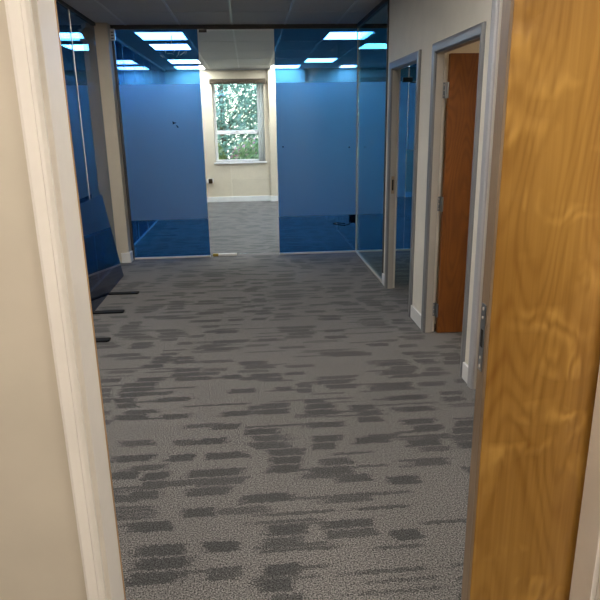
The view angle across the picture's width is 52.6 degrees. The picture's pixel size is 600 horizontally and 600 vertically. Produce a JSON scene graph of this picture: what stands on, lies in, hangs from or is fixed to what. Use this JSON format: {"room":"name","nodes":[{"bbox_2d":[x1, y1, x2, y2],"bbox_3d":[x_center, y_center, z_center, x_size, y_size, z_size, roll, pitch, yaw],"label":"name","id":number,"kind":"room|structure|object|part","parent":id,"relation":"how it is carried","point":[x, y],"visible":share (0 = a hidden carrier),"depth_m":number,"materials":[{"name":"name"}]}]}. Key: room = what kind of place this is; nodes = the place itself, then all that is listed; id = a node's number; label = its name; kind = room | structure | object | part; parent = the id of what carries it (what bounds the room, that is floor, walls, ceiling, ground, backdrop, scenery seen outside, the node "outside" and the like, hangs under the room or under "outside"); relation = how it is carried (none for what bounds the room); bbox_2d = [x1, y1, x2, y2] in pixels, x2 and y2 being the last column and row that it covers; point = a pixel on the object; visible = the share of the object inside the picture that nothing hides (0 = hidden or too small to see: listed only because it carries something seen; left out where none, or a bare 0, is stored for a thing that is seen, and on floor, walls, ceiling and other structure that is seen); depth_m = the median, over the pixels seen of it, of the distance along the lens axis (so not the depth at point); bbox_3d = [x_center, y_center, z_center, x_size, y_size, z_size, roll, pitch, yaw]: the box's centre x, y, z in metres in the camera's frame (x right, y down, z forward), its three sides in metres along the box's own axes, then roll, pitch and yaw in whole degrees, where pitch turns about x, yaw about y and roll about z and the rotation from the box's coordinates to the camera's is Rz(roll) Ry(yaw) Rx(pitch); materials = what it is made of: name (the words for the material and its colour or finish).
{"room":"office hallway","nodes":[
{"label":"office hallway","id":0,"kind":"room"},
{"bbox_2d":[0,0,86,599],"bbox_3d":[-0.202,-0.132,1.284,9.000,2.545,0.165,-2,16,-4],"label":"wall","id":1,"kind":"structure","parent":0,"point":[40,553],"depth_m":1.27,"materials":[{"name":"beige paint"}]},
{"bbox_2d":[4,0,106,599],"bbox_3d":[-0.479,0.145,1.244,0.042,2.045,0.018,-2,16,-4],"label":"trim","id":2,"kind":"structure","parent":1,"relation":"attached to","point":[19,14],"depth_m":1.18,"materials":[{"name":"white paint"}]},
{"bbox_2d":[54,0,125,599],"bbox_3d":[-0.923,0.118,1.438,0.860,1.988,0.088,-2,16,-4],"label":"door frame","id":3,"kind":"structure","parent":1,"relation":"in","point":[54,0],"depth_m":1.42,"materials":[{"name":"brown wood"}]},
{"bbox_2d":[31,0,599,599],"bbox_3d":[0.136,0.122,1.367,1.217,2.000,0.097,-2,16,-4],"label":"trim","id":4,"kind":"structure","parent":1,"relation":"attached to","point":[586,567],"depth_m":1.31,"materials":[{"name":"white paint"}]},
{"bbox_2d":[461,0,599,599],"bbox_3d":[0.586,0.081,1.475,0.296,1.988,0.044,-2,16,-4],"label":"door","id":5,"kind":"structure","parent":1,"relation":"in","point":[538,364],"depth_m":1.44,"materials":[{"name":"brown wood"}]},
{"bbox_3d":[0.441,0.091,1.468,0.003,0.170,0.025,-2,16,-4],"label":"strike plate","id":6,"kind":"part","parent":5,"relation":"part of","materials":[{"name":"metal"}]},
{"bbox_2d":[94,23,131,262],"bbox_3d":[-2.094,-1.672,6.715,0.213,2.545,0.150,-2,16,-4],"label":"wall","id":7,"kind":"structure","parent":0,"point":[102,32],"depth_m":6.62,"materials":[{"name":"beige paint"}]},
{"bbox_2d":[109,29,115,40],"bbox_3d":[-1.984,-2.808,6.427,0.051,0.115,0.040,-2,16,-4],"label":"wall sensor","id":8,"kind":"object","parent":7,"relation":"attached to","point":[112,31],"visible":1,"depth_m":6.41,"materials":[{"name":"white plastic"}]},
{"bbox_2d":[121,251,132,262],"bbox_3d":[-2.002,-0.502,7.038,0.105,0.115,0.143,-2,16,-4],"label":"baseboard","id":9,"kind":"structure","parent":7,"relation":"attached to","point":[126,257],"depth_m":6.97,"materials":[{"name":"white paint"}]},
{"bbox_2d":[62,0,387,68],"bbox_3d":[-0.493,-2.298,4.026,9.000,0.100,16.260,-2,16,-4],"label":"ceiling","id":10,"kind":"structure","parent":0,"point":[217,55],"depth_m":6.08,"materials":[{"name":"tile"}]},
{"bbox_2d":[94,0,358,68],"bbox_3d":[-0.713,-2.918,6.368,7.933,0.005,11.195,-2,16,-4],"label":"trim","id":11,"kind":"structure","parent":10,"relation":"attached to","point":[96,1],"depth_m":5.99,"materials":[{"name":"metal"}]},
{"bbox_2d":[83,11,386,58],"bbox_3d":[0.765,-3.265,7.474,5.900,0.003,7.502,-2,16,-4],"label":"trim","id":12,"kind":"structure","parent":10,"relation":"attached to","point":[326,11],"depth_m":5.90,"materials":[{"name":"metal"}]},
{"bbox_2d":[93,198,475,599],"bbox_3d":[-0.449,0.243,4.762,9.000,0.100,16.260,-2,16,-4],"label":"floor","id":13,"kind":"structure","parent":0,"point":[279,427],"depth_m":3.15,"materials":[{"name":"carpet"}]},
{"bbox_2d":[56,0,116,248],"bbox_3d":[-1.891,-0.889,4.000,0.040,2.545,5.505,-2,16,-4],"label":"glass wall","id":14,"kind":"structure","parent":13,"relation":"on","point":[77,33],"depth_m":5.82,"materials":[{"name":"glass"}]},
{"bbox_3d":[-1.992,-1.218,5.168,0.010,2.500,1.192,-2,16,-4],"label":"glass pane","id":15,"kind":"part","parent":14,"relation":"part of","materials":[{"name":"glass"}]},
{"bbox_2d":[80,194,123,312],"bbox_3d":[-1.816,-0.286,4.945,0.142,0.856,2.729,-2,16,-4],"label":"screen","id":16,"kind":"object","parent":13,"relation":"on","point":[104,269],"visible":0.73,"depth_m":5.66,"materials":[{"name":"blue plastic"}]},
{"bbox_2d":[95,337,110,342],"bbox_3d":[-1.535,0.296,4.440,0.287,0.012,0.072,-2,16,-4],"label":"bar","id":17,"kind":"object","parent":13,"relation":"on","point":[107,339],"visible":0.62,"depth_m":4.44,"materials":[{"name":"metal"}]},
{"bbox_2d":[93,310,124,313],"bbox_3d":[-1.612,0.101,5.119,0.251,0.012,0.072,-2,16,-4],"label":"bar","id":18,"kind":"object","parent":13,"relation":"on","point":[101,311],"visible":0.86,"depth_m":5.11,"materials":[{"name":"metal"}]},
{"bbox_2d":[108,291,138,294],"bbox_3d":[-1.650,-0.064,5.692,0.275,0.012,0.072,-2,16,-4],"label":"bar","id":19,"kind":"object","parent":13,"relation":"on","point":[127,292],"visible":1,"depth_m":5.67,"materials":[{"name":"metal"}]},
{"bbox_2d":[110,24,416,259],"bbox_3d":[0.899,-1.815,7.032,5.812,2.545,0.040,-2,16,-4],"label":"glass wall","id":20,"kind":"structure","parent":13,"relation":"on","point":[157,70],"depth_m":6.91,"materials":[{"name":"blue glass"}]},
{"bbox_3d":[-1.982,-1.681,6.821,0.027,2.500,0.040,-2,16,-4],"label":"post","id":21,"kind":"part","parent":20,"relation":"part of","materials":[{"name":"brown metal"}]},
{"bbox_3d":[-1.528,-1.713,6.851,0.885,2.500,0.010,-2,16,-4],"label":"glass pane","id":22,"kind":"part","parent":20,"relation":"part of","materials":[{"name":"blue glass"}]},
{"bbox_2d":[198,29,278,255],"bbox_3d":[-0.676,-1.733,6.919,0.813,2.491,0.032,-2,16,-4],"label":"door","id":23,"kind":"structure","parent":20,"relation":"in","point":[200,30],"depth_m":7.22,"materials":[{"name":"clear glass"}]},
{"bbox_3d":[0.193,-1.780,6.981,0.920,2.500,0.010,-2,16,-4],"label":"glass pane","id":24,"kind":"part","parent":20,"relation":"part of","materials":[{"name":"blue glass"}]},
{"bbox_3d":[0.867,-1.806,7.031,0.388,2.500,0.010,-2,16,-4],"label":"glass pane","id":25,"kind":"part","parent":20,"relation":"part of","materials":[{"name":"blue glass"}]},
{"bbox_3d":[1.152,-1.817,7.053,0.176,2.500,0.010,-2,16,-4],"label":"glass pane","id":26,"kind":"part","parent":20,"relation":"part of","materials":[{"name":"blue glass"}]},
{"bbox_2d":[402,77,415,82],"bbox_3d":[1.313,-2.460,6.790,0.332,0.066,0.143,0,16,2],"label":"door closer","id":27,"kind":"structure","parent":20,"relation":"in","point":[404,79],"depth_m":6.80,"materials":[{"name":"brown metal"}]},
{"bbox_3d":[1.682,-1.838,7.093,0.881,2.500,0.010,-2,16,-4],"label":"glass pane","id":28,"kind":"part","parent":20,"relation":"part of","materials":[{"name":"blue glass"}]},
{"bbox_2d":[268,69,277,195],"bbox_3d":[-0.245,-3.262,12.098,0.720,2.545,0.110,-2,16,-4],"label":"wall pier","id":29,"kind":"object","parent":13,"relation":"on","point":[271,72],"visible":0.29,"depth_m":12.00,"materials":[{"name":"beige paint"}]},
{"bbox_2d":[356,0,389,282],"bbox_3d":[0.726,-1.592,6.272,0.040,2.545,1.506,-2,16,-4],"label":"glass wall","id":30,"kind":"structure","parent":13,"relation":"on","point":[383,3],"depth_m":5.64,"materials":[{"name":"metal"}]},
{"bbox_3d":[0.787,-1.376,5.562,0.024,2.487,0.018,-2,16,-4],"label":"post","id":31,"kind":"part","parent":30,"relation":"part of","materials":[{"name":"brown metal"}]},
{"bbox_2d":[200,70,408,196],"bbox_3d":[-1.148,-3.281,12.217,9.000,2.545,0.280,-2,16,-4],"label":"wall","id":32,"kind":"structure","parent":0,"point":[243,179],"depth_m":12.21,"materials":[{"name":"paint"}]},
{"bbox_2d":[200,68,274,70],"bbox_3d":[-1.226,-4.434,11.665,2.650,0.022,0.130,-2,16,-4],"label":"trim","id":33,"kind":"structure","parent":32,"relation":"attached to","point":[268,68],"depth_m":11.70,"materials":[{"name":"white paint"}]},
{"bbox_2d":[209,78,265,83],"bbox_3d":[-1.206,-4.226,11.741,1.089,0.103,0.098,-2,16,-4],"label":"rolled blind","id":34,"kind":"object","parent":32,"relation":"attached to","point":[259,80],"visible":1,"depth_m":11.70,"materials":[{"name":"beige fabric"}]},
{"bbox_2d":[212,84,266,163],"bbox_3d":[-1.210,-3.520,12.060,1.060,1.568,0.200,-2,16,-4],"label":"window","id":35,"kind":"structure","parent":32,"relation":"in","point":[231,161],"depth_m":12.15,"materials":[{"name":"white paint"}]},
{"bbox_3d":[-1.195,-2.772,12.245,1.060,0.028,0.140,-2,16,-4],"label":"sill","id":36,"kind":"part","parent":35,"relation":"part of","materials":[{"name":"white paint"}]},
{"bbox_2d":[257,84,264,160],"bbox_3d":[-0.773,-3.517,12.084,0.118,1.460,0.037,-2,16,-4],"label":"curtain","id":37,"kind":"object","parent":35,"relation":"hanging from","point":[259,87],"visible":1,"depth_m":12.08,"materials":[{"name":"white fabric"}]},
{"bbox_2d":[207,193,357,201],"bbox_3d":[-1.111,-2.056,12.361,9.000,0.110,0.128,-2,16,-4],"label":"baseboard","id":38,"kind":"structure","parent":32,"relation":"attached to","point":[265,197],"depth_m":12.39,"materials":[{"name":"white paint"}]},
{"bbox_2d":[383,0,491,364],"bbox_3d":[1.000,-0.796,3.509,0.070,2.545,4.265,-2,16,-4],"label":"wall","id":39,"kind":"structure","parent":0,"point":[414,25],"depth_m":4.30,"materials":[{"name":"paint"}]},
{"bbox_2d":[391,176,394,193],"bbox_3d":[0.832,-1.031,5.445,0.028,0.155,0.003,-2,16,-4],"label":"strike plate","id":40,"kind":"object","parent":39,"relation":"attached to","point":[392,177],"visible":1,"depth_m":5.44,"materials":[{"name":"grey metal"}]},
{"bbox_2d":[384,50,421,316],"bbox_3d":[0.832,-0.953,5.045,0.022,1.996,0.942,-2,16,-4],"label":"trim","id":41,"kind":"structure","parent":39,"relation":"attached to","point":[415,56],"depth_m":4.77,"materials":[{"name":"grey paint"}]},
{"bbox_2d":[382,273,467,382],"bbox_3d":[0.977,0.377,3.845,0.015,0.105,4.265,-2,16,-4],"label":"baseboard","id":42,"kind":"structure","parent":39,"relation":"attached to","point":[415,314],"depth_m":4.63,"materials":[{"name":"white paint"}]},
{"bbox_2d":[421,21,485,377],"bbox_3d":[0.935,-0.610,3.854,0.022,1.996,0.899,-2,16,-4],"label":"trim","id":43,"kind":"structure","parent":39,"relation":"attached to","point":[479,30],"depth_m":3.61,"materials":[{"name":"grey paint"}]},
{"bbox_2d":[432,53,478,332],"bbox_3d":[1.352,-0.693,4.229,0.784,1.918,0.091,-2,16,-4],"label":"door","id":44,"kind":"structure","parent":39,"relation":"in","point":[460,91],"depth_m":4.19,"materials":[{"name":"red wood"}]},
{"bbox_2d":[467,0,502,388],"bbox_3d":[1.015,-0.518,2.831,0.022,2.386,0.912,-2,16,-4],"label":"trim","id":45,"kind":"structure","parent":39,"relation":"attached to","point":[495,9],"depth_m":3.23,"materials":[{"name":"grey paint"}]},
{"bbox_2d":[434,40,479,323],"bbox_3d":[2.492,-1.107,4.491,3.075,2.545,0.080,-2,16,-4],"label":"wall","id":46,"kind":"structure","parent":0,"point":[474,47],"depth_m":4.26,"materials":[{"name":"beige paint"}]},
{"label":"outside","id":47,"kind":"structure","parent":0,"visible":0},
{"bbox_3d":[-1.826,-4.364,22.008,18.000,0.100,19.140,-2,16,-4],"label":"ground","id":48,"kind":"structure","parent":47,"visible":0},
{"bbox_2d":[218,143,226,159],"bbox_3d":[-2.228,-3.053,14.482,1.091,1.587,0.930,-2,16,-4],"label":"flowering shrub","id":49,"kind":"object","parent":48,"relation":"on","point":[224,157],"visible":0.03,"depth_m":14.30,"materials":[{"name":"green plant"}]},
{"bbox_2d":[215,84,260,159],"bbox_3d":[-2.145,-5.199,16.500,3.824,4.585,2.451,-2,16,-4],"label":"tree","id":50,"kind":"object","parent":48,"relation":"on","point":[245,102],"visible":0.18,"depth_m":16.03,"materials":[{"name":"green plant"}]},
{"bbox_2d":[230,137,258,158],"bbox_3d":[-1.126,-3.123,14.670,1.139,1.579,0.951,-2,16,-4],"label":"flowering shrub","id":51,"kind":"object","parent":48,"relation":"on","point":[240,154],"visible":0.17,"depth_m":14.37,"materials":[{"name":"green plant"}]}
]}

